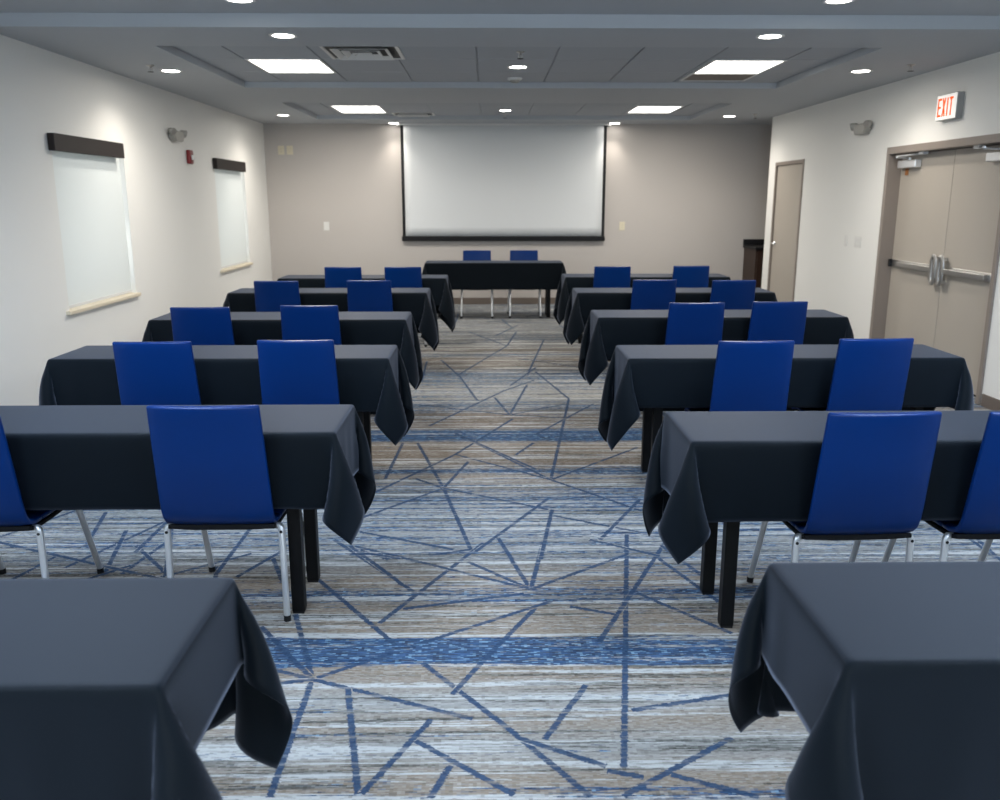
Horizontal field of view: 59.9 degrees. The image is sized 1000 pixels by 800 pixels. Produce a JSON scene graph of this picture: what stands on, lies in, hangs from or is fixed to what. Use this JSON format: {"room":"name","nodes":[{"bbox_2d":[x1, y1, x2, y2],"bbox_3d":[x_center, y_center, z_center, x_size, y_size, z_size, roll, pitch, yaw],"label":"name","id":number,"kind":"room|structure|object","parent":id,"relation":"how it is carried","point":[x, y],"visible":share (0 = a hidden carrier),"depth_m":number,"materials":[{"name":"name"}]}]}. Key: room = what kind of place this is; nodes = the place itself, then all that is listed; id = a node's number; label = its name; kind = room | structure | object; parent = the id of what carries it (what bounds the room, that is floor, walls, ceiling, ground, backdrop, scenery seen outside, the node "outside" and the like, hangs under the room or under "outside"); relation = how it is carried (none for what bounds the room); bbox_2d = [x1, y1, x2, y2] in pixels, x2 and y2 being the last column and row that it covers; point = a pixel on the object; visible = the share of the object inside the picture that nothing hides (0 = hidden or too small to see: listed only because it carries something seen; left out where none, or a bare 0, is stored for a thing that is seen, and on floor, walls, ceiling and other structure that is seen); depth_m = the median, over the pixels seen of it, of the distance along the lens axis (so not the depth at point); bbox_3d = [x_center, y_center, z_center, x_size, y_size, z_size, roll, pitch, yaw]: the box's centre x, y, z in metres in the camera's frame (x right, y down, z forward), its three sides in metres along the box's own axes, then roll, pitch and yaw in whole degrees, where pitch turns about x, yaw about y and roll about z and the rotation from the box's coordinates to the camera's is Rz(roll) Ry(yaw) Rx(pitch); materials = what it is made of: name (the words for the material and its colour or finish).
{"room":"conference room","nodes":[
{"label":"conference room","id":0,"kind":"room"},
{"bbox_2d":[0,34,271,405],"bbox_3d":[-3.519,-1.048,5.144,0.220,2.920,17.000,0,13,-1],"label":"wall","id":1,"kind":"structure","parent":0,"point":[170,203],"depth_m":7.73,"materials":[{"name":"white paint"}]},
{"bbox_2d":[47,133,131,307],"bbox_3d":[-3.448,-1.523,7.391,0.118,1.347,1.390,0,13,-1],"label":"roller shade","id":2,"kind":"object","parent":1,"relation":"attached to","point":[87,175],"visible":0.93,"depth_m":7.34,"materials":[{"name":"white fabric"}]},
{"bbox_2d":[66,292,140,314],"bbox_3d":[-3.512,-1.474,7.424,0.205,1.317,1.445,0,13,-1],"label":"window sill","id":3,"kind":"structure","parent":1,"relation":"in","point":[93,305],"depth_m":7.45,"materials":[{"name":"beige wood"}]},
{"bbox_2d":[168,128,186,141],"bbox_3d":[-3.424,-2.813,9.213,0.100,0.127,0.447,0,13,-1],"label":"wall lamp","id":4,"kind":"object","parent":1,"relation":"attached to","point":[174,135],"visible":1,"depth_m":9.12,"materials":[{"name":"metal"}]},
{"bbox_2d":[186,150,194,163],"bbox_3d":[-3.443,-2.711,9.678,0.075,0.150,0.120,0,13,-1],"label":"fire alarm strobe","id":5,"kind":"object","parent":1,"relation":"attached to","point":[189,153],"visible":1,"depth_m":9.63,"materials":[{"name":"red plastic"}]},
{"bbox_2d":[212,158,247,268],"bbox_3d":[-3.509,-2.439,11.358,0.118,1.347,1.385,0,13,-1],"label":"roller shade","id":6,"kind":"object","parent":1,"relation":"attached to","point":[228,173],"visible":0.82,"depth_m":11.37,"materials":[{"name":"white fabric"}]},
{"bbox_2d":[220,262,252,272],"bbox_3d":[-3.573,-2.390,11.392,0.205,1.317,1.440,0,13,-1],"label":"window sill","id":7,"kind":"structure","parent":1,"relation":"in","point":[238,266],"depth_m":11.46,"materials":[{"name":"beige wood"}]},
{"bbox_2d":[0,304,999,799],"bbox_3d":[1.057,0.380,5.441,9.330,0.003,17.200,0,13,-1],"label":"floor","id":8,"kind":"structure","parent":0,"point":[503,618],"depth_m":3.50,"materials":[{"name":"carpet"}]},
{"bbox_2d":[0,416,103,578],"bbox_3d":[-1.961,0.394,3.408,0.473,0.892,0.637,0,13,-1],"label":"chair","id":9,"kind":"object","parent":8,"relation":"on","point":[14,517],"visible":0.61,"depth_m":3.22,"materials":[{"name":"blue plastic"}]},
{"bbox_2d":[112,341,200,404],"bbox_3d":[-1.791,0.071,4.804,0.473,0.892,0.637,-1,13,-3],"label":"chair","id":10,"kind":"object","parent":8,"relation":"on","point":[148,373],"visible":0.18,"depth_m":4.47,"materials":[{"name":"blue plastic"}]},
{"bbox_2d":[170,307,234,344],"bbox_3d":[-2.038,-0.256,6.223,0.473,0.892,0.637,-1,13,-3],"label":"chair","id":11,"kind":"object","parent":8,"relation":"on","point":[197,325],"visible":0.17,"depth_m":5.87,"materials":[{"name":"blue fabric"}]},
{"bbox_2d":[146,405,305,621],"bbox_3d":[-1.051,0.388,3.431,0.473,0.892,0.637,0,13,-1],"label":"chair","id":12,"kind":"object","parent":8,"relation":"on","point":[210,462],"visible":0.81,"depth_m":3.13,"materials":[{"name":"blue plastic"}]},
{"bbox_2d":[254,281,300,311],"bbox_3d":[-2.001,-0.691,8.104,0.473,0.892,0.637,0,13,-1],"label":"chair","id":13,"kind":"object","parent":8,"relation":"on","point":[269,295],"visible":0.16,"depth_m":7.75,"materials":[{"name":"blue plastic"}]},
{"bbox_2d":[257,340,339,404],"bbox_3d":[-1.061,0.060,4.854,0.473,0.892,0.637,0,13,-1],"label":"chair","id":14,"kind":"object","parent":8,"relation":"on","point":[292,372],"visible":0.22,"depth_m":4.52,"materials":[{"name":"blue plastic"}]},
{"bbox_2d":[286,509,319,613],"bbox_3d":[-1.529,0.445,3.500,1.820,0.750,0.447,0,13,-1],"label":"table","id":15,"kind":"object","parent":8,"relation":"on","point":[294,516],"visible":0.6,"depth_m":3.42,"materials":[{"name":"black paint"}]},
{"bbox_2d":[0,404,375,544],"bbox_3d":[-1.531,0.338,3.470,2.026,0.545,0.663,0,13,-1],"label":"tablecloth","id":16,"kind":"object","parent":15,"relation":"on","point":[64,457],"visible":0.77,"depth_m":3.23,"materials":[{"name":"black fabric"}]},
{"bbox_2d":[280,305,341,344],"bbox_3d":[-1.314,-0.279,6.322,0.473,0.892,0.637,0,13,-1],"label":"chair","id":17,"kind":"object","parent":8,"relation":"on","point":[298,322],"visible":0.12,"depth_m":5.97,"materials":[{"name":"blue fabric"}]},
{"bbox_2d":[324,267,361,287],"bbox_3d":[-1.696,-1.061,9.707,0.473,0.892,0.637,0,13,-1],"label":"chair","id":18,"kind":"object","parent":8,"relation":"on","point":[335,277],"visible":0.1,"depth_m":9.34,"materials":[{"name":"blue plastic"}]},
{"bbox_2d":[357,412,371,458],"bbox_3d":[-1.525,0.099,4.998,1.820,0.750,0.447,0,13,-1],"label":"table","id":19,"kind":"object","parent":8,"relation":"on","point":[365,417],"visible":0.16,"depth_m":5.14,"materials":[{"name":"black paint"}]},
{"bbox_2d":[39,345,413,445],"bbox_3d":[-1.526,0.007,4.989,2.038,0.584,0.671,0,13,-1],"label":"tablecloth","id":20,"kind":"object","parent":19,"relation":"on","point":[373,379],"visible":0.6,"depth_m":4.71,"materials":[{"name":"black fabric"}]},
{"bbox_2d":[347,280,392,311],"bbox_3d":[-1.182,-0.705,8.165,0.473,0.892,0.637,0,13,-1],"label":"chair","id":21,"kind":"object","parent":8,"relation":"on","point":[362,295],"visible":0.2,"depth_m":7.82,"materials":[{"name":"blue plastic"}]},
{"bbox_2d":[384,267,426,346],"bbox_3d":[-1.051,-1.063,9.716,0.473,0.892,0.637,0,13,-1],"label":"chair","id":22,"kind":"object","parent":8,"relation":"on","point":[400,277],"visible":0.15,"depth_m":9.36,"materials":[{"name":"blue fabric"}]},
{"bbox_2d":[460,250,493,317],"bbox_3d":[-0.324,-1.630,12.171,0.473,0.892,0.637,0,13,-1],"label":"chair","id":23,"kind":"object","parent":8,"relation":"on","point":[468,255],"visible":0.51,"depth_m":12.35,"materials":[{"name":"blue plastic"}]},
{"bbox_2d":[438,290,550,317],"bbox_3d":[-0.083,-1.546,12.121,1.875,0.750,0.447,0,13,-1],"label":"table","id":24,"kind":"object","parent":8,"relation":"on","point":[547,292],"visible":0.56,"depth_m":12.03,"materials":[{"name":"black paint"}]},
{"bbox_2d":[422,260,566,289],"bbox_3d":[-0.082,-1.623,12.104,2.078,0.609,0.662,0,13,-1],"label":"tablecloth","id":25,"kind":"object","parent":24,"relation":"on","point":[520,274],"visible":0.72,"depth_m":11.85,"materials":[{"name":"black fabric"}]},
{"bbox_2d":[507,250,541,317],"bbox_3d":[0.346,-1.637,12.200,0.473,0.892,0.637,0,13,-1],"label":"chair","id":26,"kind":"object","parent":8,"relation":"on","point":[515,255],"visible":0.38,"depth_m":12.38,"materials":[{"name":"blue plastic"}]},
{"bbox_2d":[577,333,582,343],"bbox_3d":[1.641,-1.046,9.953,1.820,0.750,0.447,0,13,-1],"label":"table","id":27,"kind":"object","parent":8,"relation":"on","point":[579,339],"visible":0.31,"depth_m":9.85,"materials":[{"name":"black paint"}]},
{"bbox_2d":[553,274,730,324],"bbox_3d":[1.639,-1.122,9.936,2.025,0.610,0.653,0,13,-1],"label":"tablecloth","id":28,"kind":"object","parent":27,"relation":"on","point":[567,282],"visible":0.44,"depth_m":9.65,"materials":[{"name":"black fabric"}]},
{"bbox_2d":[593,266,630,287],"bbox_3d":[1.218,-1.080,9.789,0.473,0.892,0.637,0,13,-1],"label":"chair","id":29,"kind":"object","parent":8,"relation":"on","point":[604,276],"visible":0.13,"depth_m":9.43,"materials":[{"name":"blue plastic"}]},
{"bbox_2d":[630,280,675,309],"bbox_3d":[1.386,-0.718,8.222,0.473,0.892,0.637,-1,13,-3],"label":"chair","id":30,"kind":"object","parent":8,"relation":"on","point":[646,294],"visible":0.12,"depth_m":7.87,"materials":[{"name":"blue plastic"}]},
{"bbox_2d":[672,266,709,287],"bbox_3d":[2.092,-1.099,9.870,0.473,0.892,0.637,0,13,-1],"label":"chair","id":31,"kind":"object","parent":8,"relation":"on","point":[685,276],"visible":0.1,"depth_m":9.51,"materials":[{"name":"blue plastic"}]},
{"bbox_2d":[665,302,724,344],"bbox_3d":[1.373,-0.315,6.478,0.473,0.892,0.637,-1,13,-3],"label":"chair","id":32,"kind":"object","parent":8,"relation":"on","point":[687,323],"visible":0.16,"depth_m":6.13,"materials":[{"name":"blue fabric"}]},
{"bbox_2d":[700,522,739,627],"bbox_3d":[1.594,0.467,3.404,1.820,0.750,0.447,0,13,-1],"label":"table","id":33,"kind":"object","parent":8,"relation":"on","point":[730,539],"visible":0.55,"depth_m":3.29,"materials":[{"name":"black paint"}]},
{"bbox_2d":[642,410,999,563],"bbox_3d":[1.594,0.369,3.388,2.043,0.569,0.655,0,13,-1],"label":"tablecloth","id":34,"kind":"object","parent":33,"relation":"on","point":[705,467],"visible":0.77,"depth_m":3.13,"materials":[{"name":"black fabric"}]},
{"bbox_2d":[710,280,755,309],"bbox_3d":[2.100,-0.709,8.184,0.473,0.892,0.637,0,13,-2],"label":"chair","id":35,"kind":"object","parent":8,"relation":"on","point":[736,294],"visible":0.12,"depth_m":7.83,"materials":[{"name":"blue plastic"}]},
{"bbox_2d":[685,340,794,411],"bbox_3d":[1.304,0.065,4.830,0.473,0.892,0.637,-1,13,-3],"label":"chair","id":36,"kind":"object","parent":8,"relation":"on","point":[748,375],"visible":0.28,"depth_m":4.50,"materials":[{"name":"blue plastic"}]},
{"bbox_2d":[742,239,763,287],"bbox_3d":[4.580,-1.931,13.231,1.620,1.000,0.669,0,13,-1],"label":"base cabinet","id":37,"kind":"object","parent":8,"relation":"on","point":[753,248],"visible":0.14,"depth_m":13.08,"materials":[{"name":"brown wood"}]},
{"bbox_2d":[743,245,763,249],"bbox_3d":[4.580,-2.314,13.152,1.620,0.038,0.650,0,13,-1],"label":"countertop","id":38,"kind":"structure","parent":37,"relation":"on","point":[756,247],"depth_m":13.03,"materials":[{"name":"plastic"}]},
{"bbox_2d":[747,301,807,344],"bbox_3d":[1.985,-0.331,6.545,0.473,0.892,0.637,0,13,-2],"label":"chair","id":39,"kind":"object","parent":8,"relation":"on","point":[769,321],"visible":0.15,"depth_m":6.20,"materials":[{"name":"blue fabric"}]},
{"bbox_2d":[641,407,923,472],"bbox_3d":[1.608,0.095,5.015,1.820,0.750,0.447,0,13,-1],"label":"table","id":40,"kind":"object","parent":8,"relation":"on","point":[652,417],"visible":0.19,"depth_m":5.13,"materials":[{"name":"black paint"}]},
{"bbox_2d":[598,344,973,450],"bbox_3d":[1.603,0.021,4.998,2.026,0.614,0.675,0,13,-1],"label":"tablecloth","id":41,"kind":"object","parent":40,"relation":"on","point":[638,377],"visible":0.64,"depth_m":4.74,"materials":[{"name":"black fabric"}]},
{"bbox_2d":[747,411,941,582],"bbox_3d":[1.300,0.411,3.334,0.473,0.892,0.637,-1,13,-3],"label":"chair","id":42,"kind":"object","parent":8,"relation":"on","point":[874,469],"visible":0.78,"depth_m":3.03,"materials":[{"name":"blue plastic"}]},
{"bbox_2d":[792,338,913,410],"bbox_3d":[1.953,0.049,4.903,0.473,0.892,0.637,-1,13,-3],"label":"chair","id":43,"kind":"object","parent":8,"relation":"on","point":[868,374],"visible":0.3,"depth_m":4.58,"materials":[{"name":"blue plastic"}]},
{"bbox_2d":[881,412,999,561],"bbox_3d":[1.855,0.409,3.342,0.473,0.892,0.637,-1,13,-3],"label":"chair","id":44,"kind":"object","parent":8,"relation":"on","point":[980,519],"visible":0.59,"depth_m":3.08,"materials":[{"name":"blue plastic"}]},
{"bbox_3d":[-1.521,0.831,1.830,1.820,0.750,0.447,0,13,-1],"label":"table","id":45,"kind":"object","parent":8,"relation":"on","visible":0},
{"bbox_2d":[0,578,292,799],"bbox_3d":[-1.508,0.734,1.814,2.048,0.570,0.679,0,13,-1],"label":"tablecloth","id":46,"kind":"object","parent":45,"relation":"on","point":[111,688],"visible":1,"depth_m":1.64,"materials":[{"name":"black fabric"}]},
{"bbox_3d":[-1.597,-0.253,6.520,1.820,0.750,0.447,0,13,-1],"label":"table","id":47,"kind":"object","parent":8,"relation":"on","visible":0},
{"bbox_2d":[142,312,422,389],"bbox_3d":[-1.611,-0.321,6.510,2.037,0.629,0.668,0,13,-1],"label":"tablecloth","id":48,"kind":"object","parent":47,"relation":"on","point":[399,329],"visible":0.44,"depth_m":6.23,"materials":[{"name":"black fabric"}]},
{"bbox_3d":[-1.599,-0.668,8.317,1.820,0.750,0.447,0,13,-1],"label":"table","id":49,"kind":"object","parent":8,"relation":"on","visible":0},
{"bbox_2d":[223,288,438,350],"bbox_3d":[-1.616,-0.732,8.308,2.067,0.636,0.682,0,13,-1],"label":"tablecloth","id":50,"kind":"object","parent":49,"relation":"on","point":[417,301],"visible":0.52,"depth_m":8.03,"materials":[{"name":"black fabric"}]},
{"bbox_3d":[-1.514,-1.009,9.794,1.820,0.750,0.447,0,13,-1],"label":"table","id":51,"kind":"object","parent":8,"relation":"on","visible":0},
{"bbox_2d":[277,275,455,331],"bbox_3d":[-1.515,-1.055,9.790,2.031,0.676,0.670,0,13,-1],"label":"tablecloth","id":52,"kind":"object","parent":51,"relation":"on","point":[439,285],"visible":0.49,"depth_m":9.51,"materials":[{"name":"black fabric"}]},
{"bbox_3d":[1.560,0.806,1.937,1.820,0.750,0.447,0,13,-1],"label":"table","id":53,"kind":"object","parent":8,"relation":"on","visible":0},
{"bbox_2d":[728,561,999,799],"bbox_3d":[1.559,0.706,1.915,2.009,0.563,0.652,0,13,-1],"label":"tablecloth","id":54,"kind":"object","parent":53,"relation":"on","point":[890,670],"visible":1,"depth_m":1.67,"materials":[{"name":"black fabric"}]},
{"bbox_3d":[1.631,-0.283,6.651,1.820,0.750,0.447,0,13,-1],"label":"table","id":55,"kind":"object","parent":8,"relation":"on","visible":0},
{"bbox_2d":[578,309,853,384],"bbox_3d":[1.628,-0.372,6.626,2.022,0.582,0.661,0,13,-1],"label":"tablecloth","id":56,"kind":"object","parent":55,"relation":"on","point":[604,330],"visible":0.49,"depth_m":6.36,"materials":[{"name":"black fabric"}]},
{"bbox_3d":[1.629,-0.672,8.336,1.820,0.750,0.447,0,13,-1],"label":"table","id":57,"kind":"object","parent":8,"relation":"on","visible":0},
{"bbox_2d":[563,288,777,344],"bbox_3d":[1.628,-0.769,8.316,2.035,0.569,0.666,0,13,-1],"label":"tablecloth","id":58,"kind":"object","parent":57,"relation":"on","point":[581,301],"visible":0.41,"depth_m":8.04,"materials":[{"name":"black fabric"}]},
{"bbox_2d":[0,0,999,123],"bbox_3d":[1.057,-2.357,4.809,9.330,0.220,17.200,0,13,-1],"label":"ceiling","id":59,"kind":"structure","parent":0,"point":[120,37],"depth_m":5.99,"materials":[{"name":"paint"}]},
{"bbox_2d":[159,69,182,72],"bbox_3d":[-2.892,-2.891,7.622,0.196,0.009,0.196,0,13,-1],"label":"recessed light","id":60,"kind":"object","parent":59,"relation":"in","point":[161,70],"visible":1,"depth_m":7.61,"materials":[{"name":"white plastic"}]},
{"bbox_2d":[225,0,255,3],"bbox_3d":[-1.586,-2.438,5.284,0.196,0.009,0.196,0,13,-1],"label":"recessed light","id":61,"kind":"object","parent":59,"relation":"in","point":[231,1],"visible":1,"depth_m":5.32,"materials":[{"name":"white plastic"}]},
{"bbox_2d":[269,33,297,38],"bbox_3d":[-1.496,-2.513,5.986,0.196,0.009,0.196,0,13,-1],"label":"recessed light","id":62,"kind":"object","parent":59,"relation":"in","point":[274,35],"visible":1,"depth_m":5.97,"materials":[{"name":"white plastic"}]},
{"bbox_2d":[756,34,784,39],"bbox_3d":[1.874,-2.520,6.016,0.196,0.009,0.196,0,13,-1],"label":"recessed light","id":63,"kind":"object","parent":59,"relation":"in","point":[763,36],"visible":1,"depth_m":6.00,"materials":[{"name":"white plastic"}]},
{"bbox_2d":[822,0,854,4],"bbox_3d":[2.074,-2.444,5.308,0.196,0.009,0.196,0,13,-1],"label":"recessed light","id":64,"kind":"object","parent":59,"relation":"in","point":[831,2],"visible":1,"depth_m":5.33,"materials":[{"name":"white plastic"}]},
{"bbox_2d":[849,69,872,72],"bbox_3d":[3.179,-2.896,7.643,0.196,0.009,0.196,0,13,-1],"label":"recessed light","id":65,"kind":"object","parent":59,"relation":"in","point":[860,70],"visible":1,"depth_m":7.63,"materials":[{"name":"white plastic"}]},
{"bbox_2d":[907,64,915,71],"bbox_3d":[3.445,-2.784,7.273,0.068,0.057,0.068,0,13,-1],"label":"sprinkler","id":66,"kind":"object","parent":59,"relation":"attached to","point":[910,65],"visible":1,"depth_m":7.27,"materials":[{"name":"grey metal"}]},
{"bbox_2d":[294,103,719,115],"bbox_3d":[0.078,-3.861,11.201,5.290,0.165,2.160,0,13,-1],"label":"ceiling","id":67,"kind":"structure","parent":0,"point":[545,109],"depth_m":11.21,"materials":[{"name":"paint"}]},
{"bbox_2d":[329,105,387,112],"bbox_3d":[-1.845,-3.822,11.411,0.634,0.006,0.934,0,13,-1],"label":"recessed light","id":68,"kind":"object","parent":67,"relation":"in","point":[341,108],"visible":1,"depth_m":11.30,"materials":[{"name":"white plastic"}]},
{"bbox_2d":[391,112,434,116],"bbox_3d":[-1.200,-3.951,12.023,0.580,0.030,0.400,0,13,-1],"label":"ceiling vent","id":69,"kind":"object","parent":67,"relation":"in","point":[400,114],"visible":1,"depth_m":11.90,"materials":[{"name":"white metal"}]},
{"bbox_2d":[626,106,683,112],"bbox_3d":[2.030,-3.828,11.439,0.604,0.006,0.874,0,13,-1],"label":"recessed light","id":70,"kind":"object","parent":67,"relation":"in","point":[638,109],"visible":1,"depth_m":11.42,"materials":[{"name":"white plastic"}]},
{"bbox_2d":[173,46,860,82],"bbox_3d":[0.139,-3.029,7.596,5.400,0.165,2.440,0,13,-1],"label":"ceiling","id":71,"kind":"structure","parent":0,"point":[420,64],"depth_m":7.55,"materials":[{"name":"paint"}]},
{"bbox_2d":[244,59,336,72],"bbox_3d":[-1.843,-2.971,7.728,0.644,0.006,0.814,0,13,-1],"label":"recessed light","id":72,"kind":"object","parent":71,"relation":"in","point":[267,65],"visible":1,"depth_m":7.68,"materials":[{"name":"white plastic"}]},
{"bbox_2d":[319,46,404,59],"bbox_3d":[-1.096,-2.780,6.952,0.610,0.030,0.730,0,13,-1],"label":"ceiling vent","id":73,"kind":"object","parent":71,"relation":"in","point":[335,52],"visible":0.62,"depth_m":6.97,"materials":[{"name":"grey metal"}]},
{"bbox_2d":[508,77,521,82],"bbox_3d":[0.145,-3.128,8.497,0.140,0.047,0.140,0,13,-1],"label":"smoke detector","id":74,"kind":"object","parent":71,"relation":"attached to","point":[511,79],"visible":1,"depth_m":8.46,"materials":[{"name":"white plastic"}]},
{"bbox_2d":[507,65,528,68],"bbox_3d":[0.161,-2.982,7.772,0.196,0.009,0.196,0,13,-1],"label":"recessed light","id":75,"kind":"object","parent":71,"relation":"in","point":[512,66],"visible":1,"depth_m":7.77,"materials":[{"name":"white plastic"}]},
{"bbox_2d":[516,51,524,58],"bbox_3d":[0.164,-2.772,6.979,0.068,0.057,0.068,0,13,-1],"label":"sprinkler","id":76,"kind":"object","parent":71,"relation":"attached to","point":[519,52],"visible":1,"depth_m":6.96,"materials":[{"name":"grey metal"}]},
{"bbox_2d":[679,73,758,80],"bbox_3d":[2.116,-3.129,8.414,0.650,0.007,0.490,0,13,-1],"label":"ceiling vent","id":77,"kind":"object","parent":71,"relation":"in","point":[691,77],"visible":1,"depth_m":8.42,"materials":[{"name":"grey metal"}]},
{"bbox_2d":[691,60,787,73],"bbox_3d":[2.129,-2.985,7.786,0.639,0.006,0.814,0,13,-1],"label":"recessed light","id":78,"kind":"object","parent":71,"relation":"in","point":[715,66],"visible":1,"depth_m":7.73,"materials":[{"name":"white plastic"}]},
{"bbox_2d":[263,124,771,297],"bbox_3d":[1.029,-2.954,13.396,9.130,2.920,0.200,0,13,-1],"label":"wall","id":79,"kind":"structure","parent":0,"point":[683,194],"depth_m":13.27,"materials":[{"name":"beige paint"}]},
{"bbox_2d":[278,146,284,154],"bbox_3d":[-3.289,-3.754,13.037,0.095,0.130,0.008,0,13,-1],"label":"wall outlet","id":80,"kind":"object","parent":79,"relation":"attached to","point":[280,148],"visible":1,"depth_m":13.04,"materials":[{"name":"beige plastic"}]},
{"bbox_2d":[286,146,292,154],"bbox_3d":[-3.159,-3.754,13.038,0.095,0.130,0.008,0,13,-1],"label":"wall outlet","id":81,"kind":"object","parent":79,"relation":"attached to","point":[289,148],"visible":1,"depth_m":13.04,"materials":[{"name":"beige plastic"}]},
{"bbox_2d":[324,222,328,229],"bbox_3d":[-2.659,-2.665,13.297,0.085,0.130,0.009,0,13,-1],"label":"wall plate","id":82,"kind":"object","parent":79,"relation":"attached to","point":[326,224],"visible":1,"depth_m":13.29,"materials":[{"name":"white plastic"}]},
{"bbox_2d":[396,123,611,240],"bbox_3d":[0.057,-3.283,13.143,3.210,1.725,0.105,0,13,-1],"label":"projection screen","id":83,"kind":"object","parent":79,"relation":"attached to","point":[461,181],"visible":1,"depth_m":13.14,"materials":[{"name":"white fabric"}]},
{"bbox_2d":[453,298,554,303],"bbox_3d":[0.937,-1.556,13.608,8.918,0.100,0.012,0,13,-1],"label":"baseboard","id":84,"kind":"structure","parent":79,"relation":"attached to","point":[456,300],"depth_m":13.59,"materials":[{"name":"plastic"}]},
{"bbox_2d":[619,222,624,229],"bbox_3d":[1.881,-2.680,13.364,0.085,0.130,0.008,0,13,-1],"label":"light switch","id":85,"kind":"object","parent":79,"relation":"attached to","point":[621,224],"visible":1,"depth_m":13.36,"materials":[{"name":"beige plastic"}]},
{"bbox_2d":[743,239,763,244],"bbox_3d":[4.575,-2.448,13.442,1.620,0.088,0.025,0,13,-1],"label":"backsplash","id":86,"kind":"structure","parent":79,"relation":"attached to","point":[745,241],"depth_m":13.42,"materials":[{"name":"black plastic"}]},
{"bbox_2d":[761,52,999,399],"bbox_3d":[3.960,-0.918,4.581,0.200,2.920,15.620,0,13,-1],"label":"wall","id":87,"kind":"structure","parent":0,"point":[844,171],"depth_m":9.20,"materials":[{"name":"white paint"}]},
{"bbox_2d":[767,159,804,301],"bbox_3d":[3.814,-2.082,11.474,0.202,2.085,1.080,0,13,-1],"label":"door","id":88,"kind":"structure","parent":87,"relation":"in","point":[788,180],"depth_m":11.45,"materials":[{"name":"beige paint"}]},
{"bbox_2d":[844,235,847,245],"bbox_3d":[3.780,-1.744,9.489,0.009,0.115,0.070,0,13,-1],"label":"wall plate","id":89,"kind":"object","parent":87,"relation":"attached to","point":[846,236],"visible":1,"depth_m":9.48,"materials":[{"name":"white plastic"}]},
{"bbox_2d":[854,236,860,247],"bbox_3d":[3.785,-1.674,9.187,0.009,0.115,0.162,0,13,-1],"label":"wall plate","id":90,"kind":"object","parent":87,"relation":"attached to","point":[857,241],"visible":1,"depth_m":9.18,"materials":[{"name":"white plastic"}]},
{"bbox_2d":[850,120,871,134],"bbox_3d":[3.738,-2.817,8.984,0.100,0.127,0.447,0,13,-1],"label":"wall lamp","id":91,"kind":"object","parent":87,"relation":"attached to","point":[864,128],"visible":1,"depth_m":8.91,"materials":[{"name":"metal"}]},
{"bbox_2d":[869,133,999,404],"bbox_3d":[3.873,-1.212,7.694,0.241,2.090,2.080,0,13,-1],"label":"door","id":92,"kind":"structure","parent":87,"relation":"in","point":[938,252],"depth_m":7.67,"materials":[{"name":"beige paint"}]},
{"bbox_2d":[935,91,964,121],"bbox_3d":[3.783,-2.468,7.305,0.062,0.210,0.330,0,13,-1],"label":"exit sign","id":93,"kind":"object","parent":87,"relation":"attached to","point":[949,106],"visible":1,"depth_m":7.25,"materials":[{"name":"white plastic"}]},
{"bbox_2d":[981,394,999,409],"bbox_3d":[3.854,0.456,4.897,0.012,0.100,15.620,0,13,-1],"label":"baseboard","id":94,"kind":"structure","parent":87,"relation":"attached to","point":[989,402],"depth_m":6.76,"materials":[{"name":"plastic"}]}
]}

